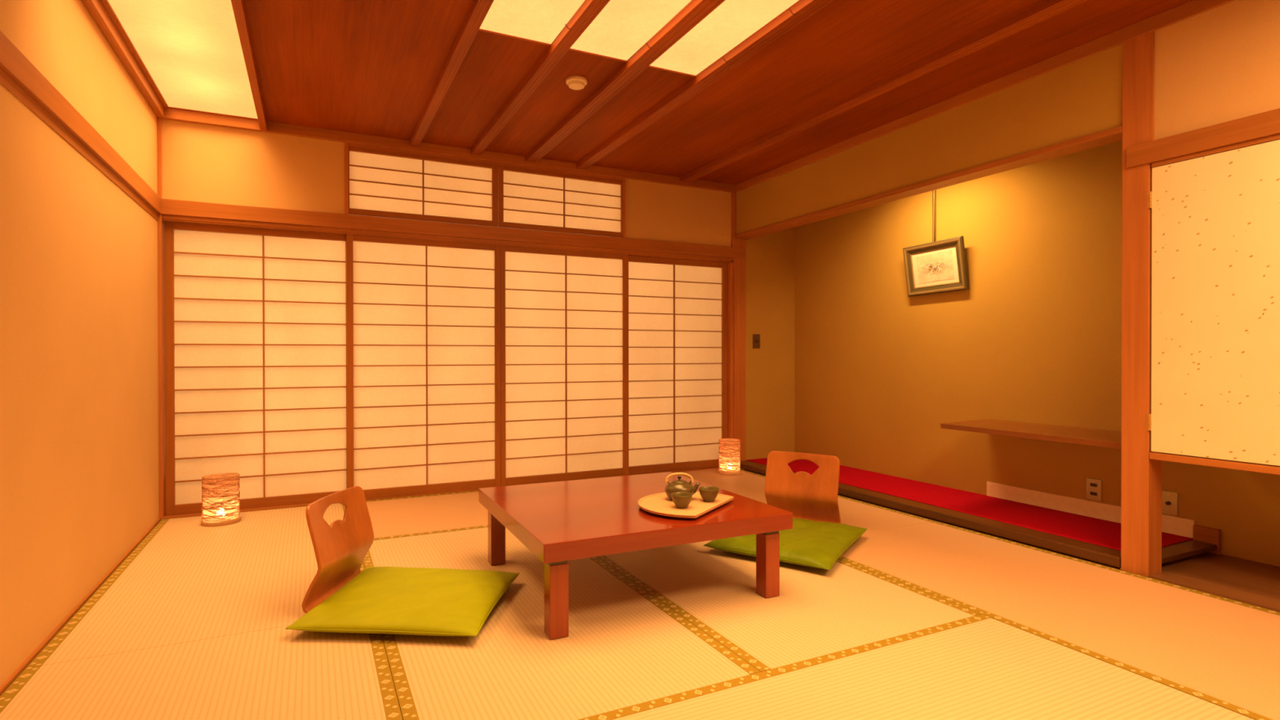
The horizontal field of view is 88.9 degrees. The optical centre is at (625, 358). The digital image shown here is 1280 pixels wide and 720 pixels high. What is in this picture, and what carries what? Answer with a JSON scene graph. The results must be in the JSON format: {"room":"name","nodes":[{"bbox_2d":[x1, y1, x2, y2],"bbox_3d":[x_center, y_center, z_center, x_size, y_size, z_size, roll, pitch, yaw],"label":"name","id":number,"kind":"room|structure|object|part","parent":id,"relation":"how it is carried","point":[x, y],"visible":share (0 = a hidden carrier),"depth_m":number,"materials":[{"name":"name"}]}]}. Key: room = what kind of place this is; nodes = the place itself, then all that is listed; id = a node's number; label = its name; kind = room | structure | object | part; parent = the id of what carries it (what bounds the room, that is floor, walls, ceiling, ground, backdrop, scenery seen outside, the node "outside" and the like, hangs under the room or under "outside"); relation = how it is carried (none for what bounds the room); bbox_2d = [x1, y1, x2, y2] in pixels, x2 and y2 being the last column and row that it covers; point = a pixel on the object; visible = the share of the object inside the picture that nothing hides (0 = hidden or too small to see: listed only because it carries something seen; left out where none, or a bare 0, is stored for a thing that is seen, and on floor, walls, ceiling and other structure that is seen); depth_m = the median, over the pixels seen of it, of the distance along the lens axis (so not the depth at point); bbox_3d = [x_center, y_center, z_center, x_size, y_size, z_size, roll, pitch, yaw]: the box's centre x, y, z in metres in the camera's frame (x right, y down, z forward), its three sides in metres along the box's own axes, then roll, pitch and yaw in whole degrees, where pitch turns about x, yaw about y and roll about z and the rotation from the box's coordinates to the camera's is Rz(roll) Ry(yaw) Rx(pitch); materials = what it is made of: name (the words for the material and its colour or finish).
{"room":"traditional dwelling","nodes":[
{"label":"traditional dwelling","id":0,"kind":"room"},
{"bbox_2d":[0,0,159,686],"bbox_3d":[-1.373,-0.270,0.970,0.100,2.450,5.850,0,0,-26],"label":"wall","id":1,"kind":"structure","parent":0,"point":[79,487],"depth_m":2.28,"materials":[{"name":"beige paint"}]},
{"bbox_2d":[0,30,160,220],"bbox_3d":[-1.337,-0.812,1.026,0.018,0.126,5.724,0,0,-26],"label":"trim","id":2,"kind":"structure","parent":1,"relation":"attached to","point":[18,74],"depth_m":2.22,"materials":[{"name":"brown wood"}]},
{"bbox_2d":[0,517,160,695],"bbox_3d":[-1.340,0.915,1.036,0.010,0.040,5.730,0,0,-26],"label":"baseboard","id":3,"kind":"structure","parent":1,"relation":"attached to","point":[12,677],"depth_m":2.23,"materials":[{"name":"brown wood"}]},
{"bbox_2d":[81,0,168,117],"bbox_3d":[-1.329,-1.351,1.024,0.034,0.059,5.718,0,0,-26],"label":"trim","id":4,"kind":"structure","parent":1,"relation":"attached to","point":[95,8],"depth_m":2.86,"materials":[{"name":"brown wood"}]},
{"bbox_2d":[156,117,165,519],"bbox_3d":[-2.604,-0.210,3.656,0.018,2.246,0.103,0,0,-26],"label":"trim","id":5,"kind":"structure","parent":1,"relation":"attached to","point":[160,223],"depth_m":3.61,"materials":[{"name":"brown wood"}]},
{"bbox_2d":[161,119,794,471],"bbox_3d":[-0.363,-0.240,4.756,5.012,2.350,0.106,0,0,-26],"label":"wall","id":6,"kind":"structure","parent":0,"point":[201,162],"depth_m":4.96,"materials":[{"name":"beige paint"}]},
{"bbox_2d":[164,221,346,515],"bbox_3d":[-2.162,0.054,3.890,0.977,1.662,0.028,0,0,-26],"label":"door","id":7,"kind":"structure","parent":6,"relation":"in","point":[255,318],"depth_m":3.87,"materials":[{"name":"paper"}]},
{"bbox_2d":[344,142,348,214],"bbox_3d":[-1.737,-1.113,4.050,0.020,0.446,0.060,0,0,-26],"label":"trim","id":8,"kind":"structure","parent":6,"relation":"attached to","point":[346,144],"depth_m":4.02,"materials":[{"name":"brown wood"}]},
{"bbox_2d":[348,146,497,226],"bbox_3d":[-1.301,-1.106,4.249,0.938,0.421,0.028,0,0,-26],"label":"window","id":9,"kind":"structure","parent":6,"relation":"in","point":[382,184],"depth_m":4.24,"materials":[{"name":"paper"}]},
{"bbox_2d":[346,233,501,498],"bbox_3d":[-1.302,0.051,4.269,0.969,1.662,0.029,0,0,-26],"label":"door","id":10,"kind":"structure","parent":6,"relation":"in","point":[424,315],"depth_m":4.26,"materials":[{"name":"paper"}]},
{"bbox_2d":[163,466,725,519],"bbox_3d":[-0.876,0.908,4.509,3.840,0.056,0.118,0,0,-26],"label":"trim","id":11,"kind":"structure","parent":6,"relation":"attached to","point":[717,467],"depth_m":3.98,"materials":[{"name":"brown wood"}]},
{"bbox_2d":[156,107,736,192],"bbox_3d":[-0.853,-1.369,4.452,3.872,0.059,0.042,0,0,-26],"label":"trim","id":12,"kind":"structure","parent":6,"relation":"attached to","point":[173,114],"depth_m":4.17,"materials":[{"name":"brown wood"}]},
{"bbox_2d":[160,198,745,262],"bbox_3d":[-0.812,-0.840,4.481,3.943,0.108,0.041,0,0,-26],"label":"trim","id":13,"kind":"structure","parent":6,"relation":"attached to","point":[172,209],"depth_m":4.22,"materials":[{"name":"brown wood"}]},
{"bbox_2d":[348,142,622,181],"bbox_3d":[-0.882,-1.329,4.463,1.880,0.021,0.058,0,0,-26],"label":"trim","id":14,"kind":"structure","parent":6,"relation":"attached to","point":[353,144],"depth_m":4.38,"materials":[{"name":"brown wood"}]},
{"bbox_2d":[497,164,622,237],"bbox_3d":[-0.454,-1.109,4.658,0.939,0.421,0.028,0,0,-26],"label":"window","id":15,"kind":"structure","parent":6,"relation":"in","point":[530,199],"depth_m":4.65,"materials":[{"name":"paper"}]},
{"bbox_2d":[500,244,628,486],"bbox_3d":[-0.425,0.048,4.693,0.975,1.662,0.029,0,0,-26],"label":"door","id":16,"kind":"structure","parent":6,"relation":"in","point":[564,313],"depth_m":4.68,"materials":[{"name":"paper"}]},
{"bbox_2d":[622,177,625,238],"bbox_3d":[-0.026,-1.119,4.876,0.020,0.446,0.060,0,0,-26],"label":"trim","id":17,"kind":"structure","parent":6,"relation":"attached to","point":[624,179],"depth_m":4.85,"materials":[{"name":"brown wood"}]},
{"bbox_2d":[628,255,728,474],"bbox_3d":[0.397,0.045,5.125,0.949,1.662,0.028,0,0,-26],"label":"door","id":18,"kind":"structure","parent":6,"relation":"in","point":[677,308],"depth_m":5.13,"materials":[{"name":"paper"}]},
{"bbox_2d":[727,262,733,451],"bbox_3d":[0.841,0.033,5.329,0.028,1.694,0.088,0,0,-26],"label":"trim","id":19,"kind":"structure","parent":6,"relation":"attached to","point":[730,264],"depth_m":5.29,"materials":[{"name":"brown wood"}]},
{"bbox_2d":[731,191,736,247],"bbox_3d":[0.873,-1.123,5.285,0.036,0.446,0.024,0,0,-26],"label":"trim","id":20,"kind":"structure","parent":6,"relation":"attached to","point":[733,193],"depth_m":5.27,"materials":[{"name":"brown wood"}]},
{"bbox_2d":[733,239,745,461],"bbox_3d":[0.906,-0.035,5.353,0.111,1.870,0.100,0,0,-26],"label":"trim","id":21,"kind":"structure","parent":6,"relation":"attached to","point":[739,264],"depth_m":5.31,"materials":[{"name":"brown wood"}]},
{"bbox_2d":[752,333,759,348],"bbox_3d":[1.079,-0.143,5.388,0.072,0.116,0.010,0,0,-26],"label":"wall switch","id":22,"kind":"object","parent":6,"relation":"attached to","point":[756,337],"visible":1,"depth_m":5.38,"materials":[{"name":"brown plastic"}]},
{"bbox_2d":[679,0,1086,182],"bbox_3d":[1.692,-1.373,2.483,0.080,0.039,5.718,0,0,-26],"label":"trim","id":23,"kind":"structure","parent":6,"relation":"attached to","point":[1038,12],"depth_m":3.15,"materials":[{"name":"brown wood"}]},
{"bbox_2d":[742,469,1279,612],"bbox_3d":[1.731,0.915,3.506,0.024,0.046,3.948,0,0,-26],"label":"trim","id":24,"kind":"structure","parent":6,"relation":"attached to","point":[742,469],"depth_m":2.98,"materials":[{"name":"brown wood"}]},
{"bbox_2d":[551,0,692,59],"bbox_3d":[0.870,-1.528,2.092,5.100,0.050,5.930,0,0,-26],"label":"trim","id":25,"kind":"structure","parent":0,"point":[584,0],"depth_m":2.95,"materials":[{"name":"brown wood"}]},
{"bbox_2d":[244,0,1191,184],"bbox_3d":[0.405,-1.393,1.879,3.902,0.012,5.750,0,0,-26],"label":"ceiling","id":26,"kind":"structure","parent":0,"point":[366,67],"depth_m":3.19,"materials":[{"name":"brown wood"}]},
{"bbox_2d":[107,0,257,119],"bbox_3d":[-1.948,-1.393,2.907,0.442,0.012,1.788,0,0,-26],"label":"ceiling light panel","id":27,"kind":"object","parent":26,"relation":"attached to","point":[192,51],"visible":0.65,"depth_m":2.96,"materials":[{"name":"beige plastic"}]},
{"bbox_2d":[231,0,266,130],"bbox_3d":[-0.879,-1.354,1.242,0.035,0.058,5.718,0,0,-26],"label":"trim","id":28,"kind":"structure","parent":26,"relation":"attached to","point":[238,6],"depth_m":2.89,"materials":[{"name":"brown wood"}]},
{"bbox_2d":[409,0,493,146],"bbox_3d":[-0.117,-1.366,1.610,0.053,0.039,5.718,0,0,-26],"label":"trim","id":29,"kind":"structure","parent":26,"relation":"attached to","point":[479,9],"depth_m":3.00,"materials":[{"name":"brown wood"}]},
{"bbox_2d":[479,0,584,45],"bbox_3d":[-0.057,-1.373,1.941,0.342,0.047,1.963,0,0,-26],"label":"ceiling light panel","id":30,"kind":"object","parent":26,"relation":"attached to","point":[538,21],"visible":0.86,"depth_m":2.67,"materials":[{"name":"beige plastic"}]},
{"bbox_2d":[471,0,610,155],"bbox_3d":[0.237,-1.367,1.780,0.060,0.039,5.718,0,0,-26],"label":"trim","id":31,"kind":"structure","parent":26,"relation":"attached to","point":[589,10],"depth_m":3.03,"materials":[{"name":"brown wood"}]},
{"bbox_2d":[565,75,586,89],"bbox_3d":[-0.248,-1.375,3.263,0.106,0.036,0.106,0,0,-26],"label":"smoke detector","id":32,"kind":"object","parent":26,"relation":"attached to","point":[574,82],"visible":1,"depth_m":3.23,"materials":[{"name":"white plastic"}]},
{"bbox_2d":[525,0,724,162],"bbox_3d":[0.582,-1.369,1.947,0.078,0.039,5.718,0,0,-26],"label":"trim","id":33,"kind":"structure","parent":26,"relation":"attached to","point":[696,11],"depth_m":3.07,"materials":[{"name":"brown wood"}]},
{"bbox_2d":[568,0,691,62],"bbox_3d":[0.289,-1.374,2.108,0.320,0.047,1.963,0,0,-26],"label":"ceiling light panel","id":34,"kind":"object","parent":26,"relation":"attached to","point":[622,27],"visible":0.86,"depth_m":2.74,"materials":[{"name":"beige plastic"}]},
{"bbox_2d":[576,0,833,168],"bbox_3d":[0.918,-1.370,2.109,0.070,0.039,5.718,0,0,-26],"label":"trim","id":35,"kind":"structure","parent":26,"relation":"attached to","point":[802,10],"depth_m":3.09,"materials":[{"name":"brown wood"}]},
{"bbox_2d":[648,0,799,77],"bbox_3d":[0.636,-1.375,2.276,0.306,0.047,1.963,0,0,-26],"label":"ceiling light panel","id":36,"kind":"object","parent":26,"relation":"attached to","point":[733,21],"visible":0.92,"depth_m":2.79,"materials":[{"name":"beige plastic"}]},
{"bbox_2d":[749,471,1119,568],"bbox_3d":[0.634,0.999,2.600,5.100,0.110,7.030,0,0,-26],"label":"floor","id":37,"kind":"structure","parent":0,"point":[749,471],"depth_m":3.48,"materials":[{"name":"brown wood"}]},
{"bbox_2d":[26,503,364,667],"bbox_3d":[-1.734,0.920,2.967,0.953,0.051,1.908,0,0,-26],"label":"mat","id":38,"kind":"object","parent":37,"relation":"on","point":[187,580],"visible":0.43,"depth_m":2.58,"materials":[{"name":"beige wicker"}]},
{"bbox_2d":[200,472,240,526],"bbox_3d":[-2.207,0.764,3.552,0.170,0.257,0.188,0,0,44],"label":"lantern","id":39,"kind":"object","parent":38,"relation":"on","point":[224,488],"visible":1,"depth_m":3.50,"materials":[{"name":"paper"}]},
{"bbox_2d":[0,626,402,719],"bbox_3d":[-0.903,0.928,1.247,0.953,0.051,1.908,0,0,-26],"label":"mat","id":40,"kind":"object","parent":37,"relation":"on","point":[276,673],"visible":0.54,"depth_m":1.81,"materials":[{"name":"beige wicker"}]},
{"bbox_2d":[365,490,488,540],"bbox_3d":[-0.651,0.913,4.020,1.908,0.051,0.953,0,0,-26],"label":"mat","id":41,"kind":"object","parent":37,"relation":"on","point":[411,516],"visible":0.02,"depth_m":3.70,"materials":[{"name":"beige wicker"}]},
{"bbox_2d":[363,527,759,719],"bbox_3d":[-0.459,0.921,2.522,0.953,0.051,1.908,0,0,-26],"label":"mat","id":42,"kind":"object","parent":37,"relation":"on","point":[624,646],"visible":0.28,"depth_m":2.00,"materials":[{"name":"beige wicker"}]},
{"bbox_2d":[301,486,374,613],"bbox_3d":[-0.937,0.701,2.428,0.358,0.381,0.390,0,0,5],"label":"chair","id":43,"kind":"object","parent":42,"relation":"on","point":[341,548],"visible":0.47,"depth_m":2.42,"materials":[{"name":"brown wood"}]},
{"bbox_2d":[285,566,519,636],"bbox_3d":[-0.764,0.851,2.351,0.646,0.051,0.600,0,0,4],"label":"floor cushion","id":44,"kind":"object","parent":43,"relation":"on","point":[387,600],"visible":1,"depth_m":2.22,"materials":[{"name":"green fabric"}]},
{"bbox_2d":[478,471,792,639],"bbox_3d":[-0.015,0.734,2.660,0.968,0.319,0.948,0,0,-25],"label":"table","id":45,"kind":"object","parent":42,"relation":"on","point":[560,522],"visible":0.92,"depth_m":2.38,"materials":[{"name":"red paint"}]},
{"bbox_3d":[-0.566,0.775,2.851,0.063,0.237,0.063,0,0,-25],"label":"leg","id":46,"kind":"part","parent":45,"relation":"part of","materials":[{"name":"red paint"}]},
{"bbox_3d":[-0.226,0.778,2.117,0.063,0.237,0.063,0,0,-25],"label":"leg","id":47,"kind":"part","parent":45,"relation":"part of","materials":[{"name":"red paint"}]},
{"bbox_2d":[638,491,733,518],"bbox_3d":[0.208,0.565,2.541,0.308,0.020,0.412,0,0,31],"label":"tray","id":48,"kind":"object","parent":45,"relation":"on","point":[660,504],"visible":0.71,"depth_m":2.48,"materials":[{"name":"brown wood"}]},
{"bbox_2d":[671,491,692,508],"bbox_3d":[0.209,0.534,2.445,0.080,0.051,0.080,0,0,-26],"label":"tea cup","id":49,"kind":"object","parent":48,"relation":"on","point":[682,500],"visible":1,"depth_m":2.42,"materials":[{"name":"ceramic"}]},
{"bbox_2d":[664,472,700,500],"bbox_3d":[0.214,0.505,2.584,0.123,0.107,0.115,0,0,-45],"label":"teapot","id":50,"kind":"object","parent":48,"relation":"on","point":[676,486],"visible":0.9,"depth_m":2.56,"materials":[{"name":"ceramic"}]},
{"bbox_3d":[0.211,0.486,2.581,0.059,0.012,0.059,0,0,-4],"label":"lid","id":51,"kind":"part","parent":50,"relation":"part of","materials":[{"name":"ceramic"}]},
{"bbox_3d":[0.211,0.469,2.581,0.112,0.036,0.009,0,0,-4],"label":"handle","id":52,"kind":"part","parent":50,"relation":"part of","materials":[{"name":"wicker"}]},
{"bbox_3d":[0.271,0.516,2.586,0.049,0.052,0.031,0,0,-4],"label":"spout","id":53,"kind":"part","parent":50,"relation":"part of","materials":[{"name":"ceramic"}]},
{"bbox_2d":[698,485,719,502],"bbox_3d":[0.325,0.533,2.552,0.080,0.051,0.080,0,0,-26],"label":"tea cup","id":54,"kind":"object","parent":48,"relation":"on","point":[708,494],"visible":1,"depth_m":2.53,"materials":[{"name":"ceramic"}]},
{"bbox_3d":[0.537,0.776,2.470,0.063,0.237,0.063,0,0,-25],"label":"leg","id":55,"kind":"part","parent":45,"relation":"part of","materials":[{"name":"red paint"}]},
{"bbox_2d":[597,540,980,671],"bbox_3d":[0.402,0.918,2.937,0.953,0.051,1.908,0,0,-26],"label":"mat","id":56,"kind":"object","parent":37,"relation":"on","point":[816,612],"visible":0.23,"depth_m":2.38,"materials":[{"name":"beige wicker"}]},
{"bbox_2d":[678,468,934,533],"bbox_3d":[0.846,0.910,4.212,0.953,0.051,1.908,0,0,-26],"label":"mat","id":57,"kind":"object","parent":37,"relation":"on","point":[750,485],"visible":0.13,"depth_m":3.95,"materials":[{"name":"beige wicker"}]},
{"bbox_2d":[718,438,741,475],"bbox_3d":[0.797,0.752,5.021,0.174,0.257,0.174,0,0,-26],"label":"lantern","id":58,"kind":"object","parent":57,"relation":"on","point":[726,458],"visible":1,"depth_m":4.96,"materials":[{"name":"paper"}]},
{"bbox_2d":[764,450,840,523],"bbox_3d":[0.856,0.694,3.332,0.390,0.381,0.358,0,0,34],"label":"chair","id":59,"kind":"object","parent":57,"relation":"on","point":[814,497],"visible":0.56,"depth_m":3.43,"materials":[{"name":"brown wood"}]},
{"bbox_2d":[703,517,866,570],"bbox_3d":[0.782,0.840,3.093,0.575,0.062,0.678,0,0,34],"label":"floor cushion","id":60,"kind":"object","parent":59,"relation":"on","point":[813,544],"visible":0.59,"depth_m":2.92,"materials":[{"name":"green fabric"}]},
{"bbox_2d":[577,613,1253,719],"bbox_3d":[0.594,0.925,1.440,1.908,0.051,0.953,0,0,-26],"label":"mat","id":61,"kind":"object","parent":37,"relation":"on","point":[979,667],"visible":1,"depth_m":1.77,"materials":[{"name":"beige wicker"}]},
{"bbox_2d":[740,460,1217,568],"bbox_3d":[1.788,0.863,4.132,0.629,0.045,2.893,0,0,-26],"label":"platform","id":62,"kind":"object","parent":37,"relation":"on","point":[1095,553],"visible":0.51,"depth_m":3.22,"materials":[{"name":"brown wood"}]},
{"bbox_2d":[745,457,1193,550],"bbox_3d":[1.820,0.838,4.197,0.512,0.004,2.802,0,0,-26],"label":"carpet","id":63,"kind":"object","parent":62,"relation":"on","point":[1101,532],"visible":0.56,"depth_m":3.67,"materials":[{"name":"red carpet"}]},
{"bbox_2d":[838,520,1279,719],"bbox_3d":[1.677,0.918,2.492,0.953,0.051,1.908,0,0,-26],"label":"mat","id":64,"kind":"object","parent":37,"relation":"on","point":[1221,651],"visible":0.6,"depth_m":2.33,"materials":[{"name":"beige wicker"}]},
{"bbox_2d":[736,0,1279,235],"bbox_3d":[1.785,-1.142,3.526,0.088,0.540,3.955,0,0,-26],"label":"wall","id":65,"kind":"structure","parent":0,"point":[1083,97],"depth_m":2.99,"materials":[{"name":"paint"}]},
{"bbox_2d":[734,125,1122,239],"bbox_3d":[1.542,-0.978,4.044,0.124,0.028,2.803,0,0,-26],"label":"trim","id":66,"kind":"structure","parent":65,"relation":"attached to","point":[1115,134],"depth_m":3.48,"materials":[{"name":"brown wood"}]},
{"bbox_2d":[734,0,1235,191],"bbox_3d":[2.146,-1.364,2.702,0.052,0.059,5.718,0,0,-26],"label":"trim","id":67,"kind":"structure","parent":65,"relation":"attached to","point":[1192,8],"depth_m":3.17,"materials":[{"name":"brown wood"}]},
{"bbox_2d":[1120,32,1161,577],"bbox_3d":[2.165,-0.212,2.736,0.104,2.248,0.101,0,0,-26],"label":"wooden pillar","id":68,"kind":"structure","parent":65,"relation":"attached to","point":[1141,475],"depth_m":2.71,"materials":[{"name":"brown wood"}]},
{"bbox_2d":[1149,31,1154,141],"bbox_3d":[2.147,-1.109,2.661,0.012,0.450,0.011,0,0,-26],"label":"trim","id":69,"kind":"structure","parent":65,"relation":"attached to","point":[1152,33],"depth_m":2.66,"materials":[{"name":"brown wood"}]},
{"bbox_2d":[1126,108,1279,168],"bbox_3d":[2.357,-0.830,2.221,0.034,0.104,1.144,0,0,-26],"label":"trim","id":70,"kind":"structure","parent":65,"relation":"attached to","point":[1262,127],"depth_m":2.48,"materials":[{"name":"brown wood"}]},
{"bbox_2d":[794,140,1279,566],"bbox_3d":[2.379,-0.239,3.738,0.100,2.350,4.112,0,0,-26],"label":"wall","id":71,"kind":"structure","parent":0,"point":[1034,336],"depth_m":3.97,"materials":[{"name":"paint"}]},
{"bbox_2d":[940,418,1121,448],"bbox_3d":[2.224,0.395,3.391,0.485,0.047,1.078,0,0,-26],"label":"wall shelf","id":72,"kind":"object","parent":71,"relation":"attached to","point":[1083,436],"visible":0.56,"depth_m":3.36,"materials":[{"name":"brown wood"}]},
{"bbox_2d":[986,481,1195,537],"bbox_3d":[2.431,0.797,3.514,0.009,0.085,1.038,0,0,-26],"label":"baseboard","id":73,"kind":"structure","parent":71,"relation":"attached to","point":[1181,526],"depth_m":3.52,"materials":[{"name":"brown wood"}]},
{"bbox_2d":[1086,477,1102,501],"bbox_3d":[2.467,0.691,3.437,0.009,0.112,0.074,0,0,-26],"label":"wall outlet","id":74,"kind":"object","parent":71,"relation":"attached to","point":[1094,486],"visible":1,"depth_m":3.43,"materials":[{"name":"plastic"}]},
{"bbox_2d":[1089,491,1097,496],"bbox_3d":[2.465,0.713,3.436,0.005,0.017,0.032,0,0,-26],"label":"socket","id":75,"kind":"object","parent":74,"relation":"attached to","point":[1091,493],"depth_m":3.43,"materials":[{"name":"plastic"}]},
{"bbox_2d":[1090,483,1097,487],"bbox_3d":[2.465,0.667,3.436,0.005,0.017,0.032,0,0,-26],"label":"socket","id":76,"kind":"object","parent":74,"relation":"attached to","point":[1092,485],"depth_m":3.43,"materials":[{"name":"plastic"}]},
{"bbox_2d":[1161,490,1177,516],"bbox_3d":[2.609,0.696,3.136,0.015,0.112,0.072,0,0,-26],"label":"outlet","id":77,"kind":"object","parent":71,"relation":"attached to","point":[1169,499],"visible":0.87,"depth_m":3.13,"materials":[{"name":"plastic"}]},
{"bbox_2d":[1193,524,1221,554],"bbox_3d":[2.672,0.833,2.998,0.023,0.112,0.097,0,0,-26],"label":"trim","id":78,"kind":"structure","parent":71,"relation":"attached to","point":[1203,534],"depth_m":2.98,"materials":[{"name":"brown wood"}]},
{"bbox_2d":[1146,139,1279,475],"bbox_3d":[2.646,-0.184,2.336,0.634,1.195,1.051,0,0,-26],"label":"sliding door panel","id":79,"kind":"object","parent":71,"relation":"attached to","point":[1215,316],"visible":1,"depth_m":2.47,"materials":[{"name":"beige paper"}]},
{"bbox_2d":[1120,552,1279,611],"bbox_3d":[2.635,0.917,2.378,0.628,0.052,1.170,0,0,-26],"label":"floor","id":80,"kind":"structure","parent":0,"point":[1248,581],"depth_m":2.65,"materials":[{"name":"brown wood"}]},
{"bbox_3d":[2.114,-1.453,3.604,0.685,0.120,4.112,0,0,-26],"label":"ceiling","id":81,"kind":"structure","parent":0,"visible":0},
{"bbox_2d":[932,190,935,241],"bbox_3d":[2.033,-1.069,4.303,0.011,0.656,0.019,0,0,-26],"label":"hanger","id":82,"kind":"object","parent":81,"relation":"hanging from","point":[932,190],"visible":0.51,"depth_m":4.30,"materials":[{"name":"gold metal"}]},
{"bbox_3d":[2.027,-1.076,4.308,0.005,0.642,0.005,0,0,-26],"label":"cord","id":83,"kind":"part","parent":82,"relation":"part of","materials":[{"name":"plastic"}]},
{"bbox_3d":[2.035,-1.068,4.301,0.009,0.654,0.013,0,0,-26],"label":"rod","id":84,"kind":"part","parent":82,"relation":"part of","materials":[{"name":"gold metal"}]},
{"bbox_2d":[902,235,968,297],"bbox_3d":[2.017,-0.594,4.266,0.069,0.344,0.455,0,0,-26],"label":"framed picture","id":85,"kind":"object","parent":82,"relation":"hanging from","point":[938,266],"visible":1,"depth_m":4.25,"materials":[{"name":"paint"}]}
]}

